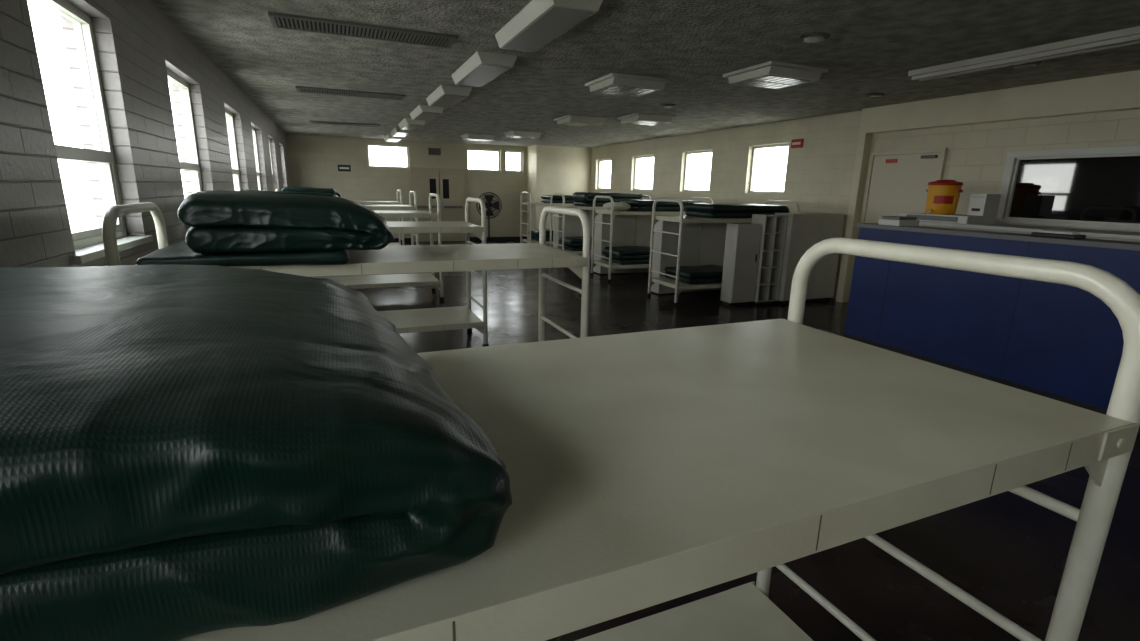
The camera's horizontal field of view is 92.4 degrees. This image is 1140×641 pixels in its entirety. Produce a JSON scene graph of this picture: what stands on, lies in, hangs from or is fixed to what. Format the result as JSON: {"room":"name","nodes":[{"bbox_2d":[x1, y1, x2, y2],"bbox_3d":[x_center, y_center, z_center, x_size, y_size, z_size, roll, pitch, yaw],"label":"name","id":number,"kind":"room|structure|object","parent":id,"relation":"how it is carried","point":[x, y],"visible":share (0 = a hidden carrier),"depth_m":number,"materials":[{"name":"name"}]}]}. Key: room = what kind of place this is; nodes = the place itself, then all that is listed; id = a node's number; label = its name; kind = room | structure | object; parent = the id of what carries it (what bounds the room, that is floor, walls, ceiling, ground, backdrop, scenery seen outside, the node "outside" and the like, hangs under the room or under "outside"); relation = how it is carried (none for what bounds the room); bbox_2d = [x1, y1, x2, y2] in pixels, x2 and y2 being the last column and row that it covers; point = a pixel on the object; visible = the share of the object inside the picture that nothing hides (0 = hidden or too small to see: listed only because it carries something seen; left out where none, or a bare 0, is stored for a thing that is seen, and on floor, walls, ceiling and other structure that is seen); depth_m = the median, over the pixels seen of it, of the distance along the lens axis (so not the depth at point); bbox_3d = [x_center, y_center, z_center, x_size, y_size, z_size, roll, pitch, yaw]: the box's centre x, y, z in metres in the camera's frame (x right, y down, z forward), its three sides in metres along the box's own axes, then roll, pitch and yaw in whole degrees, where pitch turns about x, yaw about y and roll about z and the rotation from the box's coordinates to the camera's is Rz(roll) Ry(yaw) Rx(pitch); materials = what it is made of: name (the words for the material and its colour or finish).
{"room":"prison interior","nodes":[
{"label":"prison interior","id":0,"kind":"room"},
{"bbox_2d":[0,0,290,266],"bbox_3d":[-3.776,-1.276,5.821,0.220,2.820,19.540,-4,15,-22],"label":"wall","id":1,"kind":"structure","parent":0,"point":[136,42],"depth_m":3.19,"materials":[{"name":"white brick"}]},
{"bbox_2d":[37,0,126,249],"bbox_3d":[-2.471,-0.964,2.673,0.084,1.190,0.980,-4,15,-22],"label":"window","id":2,"kind":"structure","parent":1,"relation":"in","point":[105,160],"depth_m":3.00,"materials":[{"name":"silver metal"}]},
{"bbox_2d":[72,225,190,263],"bbox_3d":[-3.720,-1.155,5.931,0.110,0.036,16.680,-4,15,-22],"label":"trim","id":3,"kind":"structure","parent":1,"relation":"attached to","point":[86,254],"depth_m":2.70,"materials":[{"name":"silver metal"}]},
{"bbox_2d":[167,69,202,192],"bbox_3d":[-3.298,-1.448,4.598,0.084,1.190,1.140,-4,15,-22],"label":"window","id":4,"kind":"structure","parent":1,"relation":"in","point":[194,168],"depth_m":5.01,"materials":[{"name":"silver metal"}]},
{"bbox_2d":[225,109,240,190],"bbox_3d":[-4.207,-1.980,6.715,0.084,1.190,1.150,-4,15,-22],"label":"window","id":5,"kind":"structure","parent":1,"relation":"in","point":[230,125],"depth_m":7.15,"materials":[{"name":"white glass"}]},
{"bbox_2d":[252,127,261,189],"bbox_3d":[-5.063,-2.481,8.707,0.084,1.190,1.200,-4,15,-22],"label":"window","id":6,"kind":"structure","parent":1,"relation":"in","point":[253,129],"depth_m":9.18,"materials":[{"name":"silver metal"}]},
{"bbox_2d":[269,140,274,190],"bbox_3d":[-5.929,-2.987,10.721,0.084,1.190,1.100,-4,15,-22],"label":"window","id":7,"kind":"structure","parent":1,"relation":"in","point":[269,140],"depth_m":11.16,"materials":[{"name":"silver metal"}]},
{"bbox_2d":[286,134,526,237],"bbox_3d":[-3.569,-3.751,16.078,8.280,2.820,0.220,-4,15,-22],"label":"wall","id":8,"kind":"structure","parent":0,"point":[313,160],"depth_m":15.35,"materials":[{"name":"beige paint"}]},
{"bbox_2d":[338,165,350,171],"bbox_3d":[-6.093,-4.113,14.766,0.320,0.170,0.024,-4,15,-22],"label":"wall sign","id":9,"kind":"object","parent":8,"relation":"attached to","point":[347,168],"visible":1,"depth_m":14.76,"materials":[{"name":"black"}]},
{"bbox_2d":[367,144,408,168],"bbox_3d":[-5.065,-4.570,15.240,1.100,0.620,0.070,-4,15,-22],"label":"window","id":10,"kind":"structure","parent":8,"relation":"in","point":[407,167],"depth_m":15.21,"materials":[{"name":"silver metal"}]},
{"bbox_2d":[428,148,440,155],"bbox_3d":[-3.849,-4.801,15.546,0.350,0.200,0.045,-4,15,-22],"label":"air vent","id":11,"kind":"object","parent":8,"relation":"in","point":[431,151],"visible":1,"depth_m":15.53,"materials":[{"name":"silver metal"}]},
{"bbox_2d":[409,167,467,241],"bbox_3d":[-3.784,-3.348,15.924,1.650,2.100,0.070,-4,15,-22],"label":"door","id":12,"kind":"structure","parent":8,"relation":"in","point":[424,181],"depth_m":15.89,"materials":[{"name":"beige"}]},
{"bbox_2d":[391,236,526,242],"bbox_3d":[-4.361,-2.350,15.958,6.530,0.120,0.015,-4,15,-22],"label":"baseboard","id":13,"kind":"structure","parent":8,"relation":"attached to","point":[523,237],"depth_m":16.76,"materials":[{"name":"black rubber"}]},
{"bbox_2d":[467,149,499,171],"bbox_3d":[-2.583,-4.760,16.259,1.020,0.620,0.070,-4,15,-22],"label":"window","id":14,"kind":"structure","parent":8,"relation":"in","point":[498,151],"depth_m":16.24,"materials":[{"name":"silver metal"}]},
{"bbox_2d":[505,150,521,171],"bbox_3d":[-1.725,-4.826,16.611,0.560,0.620,0.070,-4,15,-22],"label":"window","id":15,"kind":"structure","parent":8,"relation":"in","point":[520,152],"depth_m":16.60,"materials":[{"name":"silver metal"}]},
{"bbox_2d":[527,145,591,238],"bbox_3d":[-0.350,-3.862,16.835,1.750,2.820,0.850,-4,15,-22],"label":"wall partition","id":16,"kind":"structure","parent":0,"point":[565,170],"depth_m":16.30,"materials":[{"name":"paint"}]},
{"bbox_2d":[152,0,1139,147],"bbox_3d":[0.178,-3.020,7.081,8.720,0.150,19.540,-4,15,-22],"label":"ceiling","id":17,"kind":"structure","parent":0,"point":[872,46],"depth_m":5.05,"materials":[{"name":"grey concrete"}]},
{"bbox_2d":[309,120,379,126],"bbox_3d":[-4.634,-4.055,11.288,1.330,0.020,0.400,-4,15,-22],"label":"ceiling vent","id":18,"kind":"object","parent":17,"relation":"attached to","point":[311,121],"depth_m":11.24,"materials":[{"name":"grey metal"}]},
{"bbox_2d":[295,86,405,99],"bbox_3d":[-2.967,-3.089,7.444,1.360,0.020,0.400,-4,15,-22],"label":"ceiling vent","id":19,"kind":"object","parent":17,"relation":"attached to","point":[302,89],"depth_m":7.41,"materials":[{"name":"grey metal"}]},
{"bbox_2d":[268,12,457,47],"bbox_3d":[-1.627,-2.323,4.403,1.380,0.020,0.380,-4,15,-22],"label":"ceiling vent","id":20,"kind":"object","parent":17,"relation":"attached to","point":[278,20],"depth_m":4.37,"materials":[{"name":"grey metal"}]},
{"bbox_2d":[384,134,402,141],"bbox_3d":[-4.542,-4.684,14.074,0.380,0.104,1.240,-4,15,-22],"label":"fluorescent light","id":21,"kind":"object","parent":17,"relation":"attached to","point":[388,138],"visible":0.91,"depth_m":13.74,"materials":[{"name":"grey plastic"}]},
{"bbox_2d":[390,127,412,136],"bbox_3d":[-3.830,-4.267,12.418,0.380,0.104,1.240,-4,15,-22],"label":"fluorescent light","id":22,"kind":"object","parent":17,"relation":"attached to","point":[396,132],"visible":0.91,"depth_m":12.07,"materials":[{"name":"grey plastic"}]},
{"bbox_2d":[398,118,425,129],"bbox_3d":[-3.099,-3.840,10.717,0.380,0.104,1.240,-4,15,-22],"label":"fluorescent light","id":23,"kind":"object","parent":17,"relation":"attached to","point":[406,123],"visible":0.92,"depth_m":10.37,"materials":[{"name":"grey"}]},
{"bbox_2d":[410,104,443,120],"bbox_3d":[-2.369,-3.412,9.016,0.380,0.104,1.240,-4,15,-22],"label":"fluorescent light","id":24,"kind":"object","parent":17,"relation":"attached to","point":[421,112],"visible":0.94,"depth_m":8.64,"materials":[{"name":"grey metal"}]},
{"bbox_2d":[426,84,471,107],"bbox_3d":[-1.638,-2.984,7.315,0.380,0.104,1.240,-4,15,-22],"label":"fluorescent light","id":25,"kind":"object","parent":17,"relation":"attached to","point":[448,96],"visible":1,"depth_m":6.97,"materials":[{"name":"grey metal"}]},
{"bbox_2d":[460,134,495,140],"bbox_3d":[-2.237,-4.452,13.335,0.720,0.106,0.720,-4,15,-22],"label":"square ceiling light","id":26,"kind":"object","parent":17,"relation":"attached to","point":[472,137],"visible":1,"depth_m":13.09,"materials":[{"name":"grey"}]},
{"bbox_2d":[451,51,516,86],"bbox_3d":[-0.907,-2.557,5.614,0.380,0.104,1.240,-4,15,-22],"label":"fluorescent light","id":27,"kind":"object","parent":17,"relation":"attached to","point":[482,67],"visible":1,"depth_m":5.30,"materials":[{"name":"grey"}]},
{"bbox_2d":[504,130,543,138],"bbox_3d":[-1.053,-4.187,12.346,0.720,0.106,0.720,-4,15,-22],"label":"square ceiling light","id":28,"kind":"object","parent":17,"relation":"attached to","point":[514,133],"visible":1,"depth_m":12.12,"materials":[{"name":"grey"}]},
{"bbox_2d":[495,0,602,51],"bbox_3d":[-0.196,-2.141,3.958,0.380,0.104,1.240,-4,15,-22],"label":"fluorescent light","id":29,"kind":"object","parent":17,"relation":"attached to","point":[540,22],"visible":1,"depth_m":3.79,"materials":[{"name":"grey"}]},
{"bbox_2d":[554,114,607,126],"bbox_3d":[0.185,-3.493,9.590,0.720,0.106,0.720,-4,15,-22],"label":"square ceiling light","id":30,"kind":"object","parent":17,"relation":"attached to","point":[573,120],"visible":1,"depth_m":9.36,"materials":[{"name":"grey"}]},
{"bbox_2d":[585,73,670,96],"bbox_3d":[0.643,-2.675,6.250,0.720,0.106,0.720,-4,15,-22],"label":"square ceiling light","id":31,"kind":"object","parent":17,"relation":"attached to","point":[613,83],"visible":1,"depth_m":6.04,"materials":[{"name":"grey"}]},
{"bbox_2d":[617,113,675,125],"bbox_3d":[1.278,-3.373,9.196,0.720,0.106,0.720,-4,15,-22],"label":"square ceiling light","id":32,"kind":"object","parent":17,"relation":"attached to","point":[636,118],"visible":1,"depth_m":8.98,"materials":[{"name":"grey metal"}]},
{"bbox_2d":[660,104,675,107],"bbox_3d":[1.409,-3.089,7.872,0.220,0.030,0.220,-4,15,-22],"label":"smoke detector","id":33,"kind":"object","parent":17,"relation":"attached to","point":[662,105],"visible":1,"depth_m":7.83,"materials":[{"name":"white plastic"}]},
{"bbox_2d":[723,61,828,88],"bbox_3d":[2.074,-2.479,5.574,0.720,0.106,0.720,-4,15,-22],"label":"square ceiling light","id":34,"kind":"object","parent":17,"relation":"attached to","point":[771,74],"visible":1,"depth_m":5.38,"materials":[{"name":"grey metal"}]},
{"bbox_2d":[799,32,829,42],"bbox_3d":[1.917,-2.212,4.289,0.220,0.030,0.220,-4,15,-22],"label":"smoke detector","id":35,"kind":"object","parent":17,"relation":"attached to","point":[811,37],"visible":1,"depth_m":4.24,"materials":[{"name":"white plastic"}]},
{"bbox_2d":[865,93,884,97],"bbox_3d":[3.747,-2.760,6.725,0.220,0.030,0.220,-4,15,-22],"label":"smoke detector","id":36,"kind":"object","parent":17,"relation":"attached to","point":[873,95],"visible":1,"depth_m":6.67,"materials":[{"name":"white plastic"}]},
{"bbox_2d":[908,26,1139,80],"bbox_3d":[4.114,-2.035,3.881,0.220,0.085,3.500,-4,15,-22],"label":"strip light","id":37,"kind":"object","parent":17,"relation":"attached to","point":[1128,36],"visible":1,"depth_m":4.46,"materials":[{"name":"grey metal"}]},
{"bbox_2d":[1010,61,1040,68],"bbox_3d":[4.163,-2.333,5.000,0.220,0.030,0.220,-4,15,-22],"label":"smoke detector","id":38,"kind":"object","parent":17,"relation":"attached to","point":[1033,64],"visible":0.74,"depth_m":4.97,"materials":[{"name":"white plastic"}]},
{"bbox_2d":[318,240,1139,640],"bbox_3d":[0.115,-0.158,7.773,8.720,0.100,19.540,-4,15,-22],"label":"floor","id":39,"kind":"structure","parent":0,"point":[1009,551],"depth_m":2.62,"materials":[{"name":"tile"}]},
{"bbox_2d":[102,202,590,341],"bbox_3d":[-1.075,0.097,3.193,2.260,1.504,0.816,-4,15,-22],"label":"bunk bed","id":40,"kind":"object","parent":39,"relation":"on","point":[397,259],"visible":0.29,"depth_m":3.00,"materials":[{"name":"white metal"}]},
{"bbox_2d":[136,240,348,266],"bbox_3d":[-1.592,-0.363,2.809,0.849,0.071,0.831,-4,15,-22],"label":"mattress","id":41,"kind":"object","parent":40,"relation":"on","point":[179,253],"visible":0.51,"depth_m":2.47,"materials":[{"name":"green plastic"}]},
{"bbox_2d":[177,190,393,252],"bbox_3d":[-1.399,-0.533,2.839,0.901,0.264,0.836,-4,15,-22],"label":"mattress","id":42,"kind":"object","parent":41,"relation":"on","point":[220,221],"visible":1,"depth_m":2.46,"materials":[{"name":"green plastic"}]},
{"bbox_2d":[276,189,418,244],"bbox_3d":[-3.940,-1.579,9.862,2.260,1.504,0.816,-4,15,-22],"label":"bunk bed","id":43,"kind":"object","parent":39,"relation":"on","point":[409,207],"visible":0.27,"depth_m":9.79,"materials":[{"name":"white metal"}]},
{"bbox_2d":[281,187,337,196],"bbox_3d":[-4.489,-2.160,9.482,0.893,0.302,0.735,-4,15,-22],"label":"mattress","id":44,"kind":"object","parent":43,"relation":"on","point":[291,189],"visible":0.22,"depth_m":9.16,"materials":[{"name":"green plastic"}]},
{"bbox_2d":[312,193,443,300],"bbox_3d":[-2.998,-1.028,7.669,2.260,1.504,0.816,-4,15,-22],"label":"bunk bed","id":45,"kind":"object","parent":39,"relation":"on","point":[414,279],"visible":0.44,"depth_m":7.75,"materials":[{"name":"white metal"}]},
{"bbox_2d":[354,190,403,245],"bbox_3d":[-4.863,-2.119,12.011,2.260,1.504,0.816,-4,15,-22],"label":"bunk bed","id":46,"kind":"object","parent":39,"relation":"on","point":[397,202],"visible":0.21,"depth_m":11.97,"materials":[{"name":"white metal"}]},
{"bbox_2d":[378,197,488,346],"bbox_3d":[-2.010,-0.450,5.368,2.260,1.504,0.816,-4,15,-22],"label":"bunk bed","id":47,"kind":"object","parent":39,"relation":"on","point":[458,317],"visible":0.46,"depth_m":5.51,"materials":[{"name":"white metal"}]},
{"bbox_2d":[241,189,334,196],"bbox_3d":[-2.566,-1.030,4.983,0.912,0.303,0.748,-4,15,-22],"label":"mattress","id":48,"kind":"object","parent":47,"relation":"on","point":[278,192],"visible":0.05,"depth_m":4.73,"materials":[{"name":"green plastic"}]},
{"bbox_2d":[476,192,501,243],"bbox_3d":[-2.279,-2.874,15.448,0.583,1.467,0.583,7,15,21],"label":"pedestal fan","id":49,"kind":"object","parent":39,"relation":"on","point":[489,198],"visible":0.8,"depth_m":15.36,"materials":[{"name":"black metal"}]},
{"bbox_2d":[520,192,573,243],"bbox_3d":[-0.163,-2.583,14.361,2.160,1.504,0.816,-4,15,-22],"label":"bunk bed","id":50,"kind":"object","parent":39,"relation":"on","point":[532,204],"visible":0.34,"depth_m":13.87,"materials":[{"name":"white metal"}]},
{"bbox_2d":[531,229,552,240],"bbox_3d":[-0.489,-2.243,14.306,1.040,0.274,0.725,-4,15,-22],"label":"mattress","id":51,"kind":"object","parent":50,"relation":"on","point":[534,232],"visible":0.25,"depth_m":13.96,"materials":[{"name":"green plastic"}]},
{"bbox_2d":[541,195,574,202],"bbox_3d":[0.036,-3.174,14.297,1.455,0.206,0.747,-4,15,-22],"label":"mattress","id":52,"kind":"object","parent":50,"relation":"on","point":[545,198],"visible":0.47,"depth_m":13.87,"materials":[{"name":"green plastic"}]},
{"bbox_2d":[553,210,592,257],"bbox_3d":[0.539,-2.082,12.981,1.880,1.170,0.335,-4,15,-22],"label":"base cabinet","id":53,"kind":"object","parent":39,"relation":"on","point":[573,225],"visible":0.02,"depth_m":12.58,"materials":[{"name":"white metal"}]},
{"bbox_2d":[550,193,650,253],"bbox_3d":[0.683,-2.087,12.391,2.160,1.504,0.816,-4,15,-22],"label":"bunk bed","id":54,"kind":"object","parent":39,"relation":"on","point":[556,194],"visible":0.24,"depth_m":11.85,"materials":[{"name":"white metal"}]},
{"bbox_2d":[559,236,591,250],"bbox_3d":[0.354,-1.749,12.342,1.046,0.272,0.717,-4,15,-22],"label":"mattress","id":55,"kind":"object","parent":54,"relation":"on","point":[575,243],"visible":0.43,"depth_m":11.96,"materials":[{"name":"green plastic"}]},
{"bbox_2d":[572,192,642,206],"bbox_3d":[0.861,-2.723,12.305,1.513,0.302,0.746,-4,15,-22],"label":"mattress","id":56,"kind":"object","parent":54,"relation":"on","point":[580,198],"visible":0.73,"depth_m":11.95,"materials":[{"name":"green plastic"}]},
{"bbox_2d":[593,213,684,273],"bbox_3d":[1.404,-1.576,10.967,1.880,1.170,0.335,-4,15,-22],"label":"base cabinet","id":57,"kind":"object","parent":39,"relation":"on","point":[628,230],"visible":0.39,"depth_m":10.62,"materials":[{"name":"white metal"}]},
{"bbox_2d":[590,195,712,281],"bbox_3d":[1.548,-1.581,10.377,2.160,1.504,0.816,-4,15,-22],"label":"bunk bed","id":58,"kind":"object","parent":39,"relation":"on","point":[612,266],"visible":0.54,"depth_m":9.91,"materials":[{"name":"white metal"}]},
{"bbox_2d":[603,202,630,210],"bbox_3d":[0.851,-2.067,9.899,0.480,0.150,0.340,-4,15,-22],"label":"pillow","id":59,"kind":"object","parent":58,"relation":"on","point":[618,206],"visible":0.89,"depth_m":9.78,"materials":[{"name":"beige fabric"}]},
{"bbox_2d":[602,246,649,264],"bbox_3d":[1.223,-1.242,10.322,1.051,0.274,0.723,-4,15,-22],"label":"mattress","id":60,"kind":"object","parent":58,"relation":"on","point":[622,255],"visible":0.77,"depth_m":9.99,"materials":[{"name":"green plastic"}]},
{"bbox_2d":[621,200,703,211],"bbox_3d":[1.750,-2.169,10.312,1.462,0.200,0.744,-4,15,-22],"label":"mattress","id":61,"kind":"object","parent":58,"relation":"on","point":[636,205],"visible":0.58,"depth_m":9.92,"materials":[{"name":"green plastic"}]},
{"bbox_2d":[178,238,1139,640],"bbox_3d":[-0.170,0.642,1.024,2.260,1.504,0.846,-5,15,-23],"label":"bunk bed","id":62,"kind":"object","parent":39,"relation":"on","point":[645,469],"visible":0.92,"depth_m":0.88,"materials":[{"name":"white metal"}]},
{"bbox_2d":[0,264,511,640],"bbox_3d":[-0.678,0.082,0.674,1.041,0.248,0.842,-4,15,-22],"label":"mattress","id":63,"kind":"object","parent":62,"relation":"on","point":[186,451],"visible":1,"depth_m":0.46,"materials":[{"name":"green plastic"}]},
{"bbox_2d":[651,220,726,293],"bbox_3d":[2.223,-1.096,9.060,1.880,1.170,0.335,-4,15,-22],"label":"base cabinet","id":64,"kind":"object","parent":39,"relation":"on","point":[702,244],"visible":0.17,"depth_m":8.73,"materials":[{"name":"white metal"}]},
{"bbox_2d":[647,198,798,305],"bbox_3d":[2.368,-1.102,8.470,2.160,1.504,0.816,-4,15,-22],"label":"bunk bed","id":65,"kind":"object","parent":39,"relation":"on","point":[679,286],"visible":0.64,"depth_m":8.00,"materials":[{"name":"white metal"}]},
{"bbox_2d":[664,265,722,284],"bbox_3d":[2.053,-0.723,8.434,1.006,0.188,0.718,-4,15,-22],"label":"mattress","id":66,"kind":"object","parent":65,"relation":"on","point":[705,274],"visible":0.74,"depth_m":8.11,"materials":[{"name":"green plastic"}]},
{"bbox_2d":[685,203,788,217],"bbox_3d":[2.565,-1.693,8.409,1.466,0.204,0.744,-4,15,-22],"label":"mattress","id":67,"kind":"object","parent":65,"relation":"on","point":[705,210],"visible":0.88,"depth_m":8.06,"materials":[{"name":"green plastic"}]},
{"bbox_2d":[720,223,761,305],"bbox_3d":[2.488,-0.811,7.967,0.420,1.180,0.265,-4,15,-22],"label":"locker","id":68,"kind":"object","parent":39,"relation":"on","point":[742,242],"visible":1,"depth_m":7.87,"materials":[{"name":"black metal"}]},
{"bbox_2d":[751,214,787,304],"bbox_3d":[2.891,-0.901,8.103,0.400,1.310,0.290,-4,15,-22],"label":"cubby shelf","id":69,"kind":"object","parent":39,"relation":"on","point":[773,229],"visible":0.83,"depth_m":8.03,"materials":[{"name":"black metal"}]},
{"bbox_2d":[775,213,844,303],"bbox_3d":[3.581,-0.953,8.339,1.020,1.330,0.375,-4,15,-22],"label":"locker","id":70,"kind":"object","parent":39,"relation":"on","point":[803,230],"visible":0.72,"depth_m":8.12,"materials":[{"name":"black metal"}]},
{"bbox_2d":[843,223,1139,433],"bbox_3d":[4.666,0.263,3.428,0.830,1.320,6.270,-4,15,-22],"label":"counter","id":71,"kind":"object","parent":39,"relation":"on","point":[1060,342],"depth_m":4.71,"materials":[{"name":"blue laminate"}]},
{"bbox_2d":[878,216,919,225],"bbox_3d":[3.412,-1.033,5.674,0.300,0.090,0.240,-4,15,-22],"label":"paper tray","id":72,"kind":"object","parent":71,"relation":"on","point":[886,220],"visible":0.99,"depth_m":5.59,"materials":[{"name":"white plastic"}]},
{"bbox_2d":[919,221,1139,241],"bbox_3d":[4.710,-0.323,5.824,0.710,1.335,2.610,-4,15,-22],"label":"countertop","id":73,"kind":"structure","parent":71,"relation":"on","point":[1009,228],"depth_m":5.42,"materials":[{"name":"white laminate"}]},
{"bbox_2d":[899,213,996,223],"bbox_3d":[4.383,-1.196,6.386,0.505,0.085,0.800,-4,15,-22],"label":"storage box","id":74,"kind":"object","parent":73,"relation":"on","point":[956,218],"visible":0.73,"depth_m":6.10,"materials":[{"name":"white plastic"}]},
{"bbox_2d":[926,180,962,214],"bbox_3d":[4.329,-1.433,6.348,0.342,0.390,0.342,7,15,21],"label":"cooler","id":75,"kind":"object","parent":74,"relation":"on","point":[943,196],"visible":0.99,"depth_m":6.24,"materials":[{"name":"yellow plastic"}]},
{"bbox_2d":[967,194,1000,215],"bbox_3d":[4.659,-1.303,6.159,0.253,0.239,0.170,-4,15,-22],"label":"paper towel dispenser","id":76,"kind":"object","parent":74,"relation":"on","point":[979,204],"visible":0.98,"depth_m":6.09,"materials":[{"name":"white plastic"}]},
{"bbox_2d":[1031,230,1085,238],"bbox_3d":[3.950,-0.699,4.426,0.160,0.050,0.300,-4,15,-22],"label":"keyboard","id":77,"kind":"object","parent":71,"relation":"on","point":[1043,233],"visible":0.99,"depth_m":4.37,"materials":[{"name":"plastic"}]},
{"bbox_2d":[590,109,1139,298],"bbox_3d":[4.068,-1.878,9.039,0.220,2.820,19.540,-4,15,-22],"label":"wall","id":78,"kind":"structure","parent":0,"point":[819,174],"depth_m":8.58,"materials":[{"name":"beige paint"}]},
{"bbox_2d":[598,159,610,189],"bbox_3d":[1.072,-4.248,15.925,0.070,0.860,1.000,-4,15,-22],"label":"window","id":79,"kind":"structure","parent":78,"relation":"in","point":[599,170],"depth_m":16.29,"materials":[{"name":"silver metal"}]},
{"bbox_2d":[634,155,653,190],"bbox_3d":[1.937,-3.742,13.910,0.070,0.860,1.100,-4,15,-22],"label":"window","id":80,"kind":"structure","parent":78,"relation":"in","point":[648,156],"depth_m":14.30,"materials":[{"name":"silver metal"}]},
{"bbox_2d":[683,150,711,191],"bbox_3d":[2.818,-3.227,11.860,0.070,0.860,1.080,-4,15,-22],"label":"window","id":81,"kind":"structure","parent":78,"relation":"in","point":[705,151],"depth_m":12.24,"materials":[{"name":"silver metal"}]},
{"bbox_2d":[749,143,788,193],"bbox_3d":[3.649,-2.740,9.927,0.070,0.860,1.000,-4,15,-22],"label":"window","id":82,"kind":"structure","parent":78,"relation":"in","point":[754,153],"depth_m":10.26,"materials":[{"name":"silver metal"}]},
{"bbox_2d":[791,139,803,147],"bbox_3d":[3.800,-2.962,9.154,0.034,0.140,0.240,-4,15,-22],"label":"exit sign","id":83,"kind":"object","parent":78,"relation":"attached to","point":[795,143],"visible":1,"depth_m":9.13,"materials":[{"name":"red plastic"}]},
{"bbox_2d":[836,133,872,302],"bbox_3d":[4.248,-1.496,8.196,0.140,2.480,0.120,-4,15,-22],"label":"trim","id":84,"kind":"structure","parent":78,"relation":"attached to","point":[864,139],"depth_m":8.11,"materials":[{"name":"paint"}]},
{"bbox_2d":[861,148,947,222],"bbox_3d":[4.513,-1.224,7.652,0.101,2.220,1.080,-4,15,-22],"label":"door","id":85,"kind":"structure","parent":78,"relation":"in","point":[896,184],"depth_m":7.52,"materials":[{"name":"beige paint"}]},
{"bbox_2d":[859,70,1139,133],"bbox_3d":[5.929,-1.901,4.024,0.140,0.340,8.700,-4,15,-22],"label":"beam","id":86,"kind":"structure","parent":78,"relation":"attached to","point":[1120,91],"depth_m":6.10,"materials":[{"name":"paint"}]},
{"bbox_2d":[996,145,1139,230],"bbox_3d":[5.610,-1.216,5.037,0.060,0.800,3.030,-4,15,-22],"label":"trim","id":87,"kind":"structure","parent":78,"relation":"attached to","point":[1011,156],"depth_m":5.94,"materials":[{"name":"white"}]},
{"bbox_2d":[1005,153,1139,225],"bbox_3d":[5.683,-1.207,5.070,0.080,0.690,2.850,-4,15,-22],"label":"window","id":88,"kind":"structure","parent":78,"relation":"in","point":[1090,189],"depth_m":5.77,"materials":[{"name":"white"}]},
{"label":"outside","id":89,"kind":"structure","parent":0,"visible":0},
{"bbox_2d":[65,196,185,230],"bbox_3d":[-3.887,-0.433,9.392,120.000,0.100,120.000,-4,15,-22],"label":"ground","id":90,"kind":"structure","parent":89,"point":[80,209],"depth_m":29.30,"materials":[{"name":"white"}]}
]}

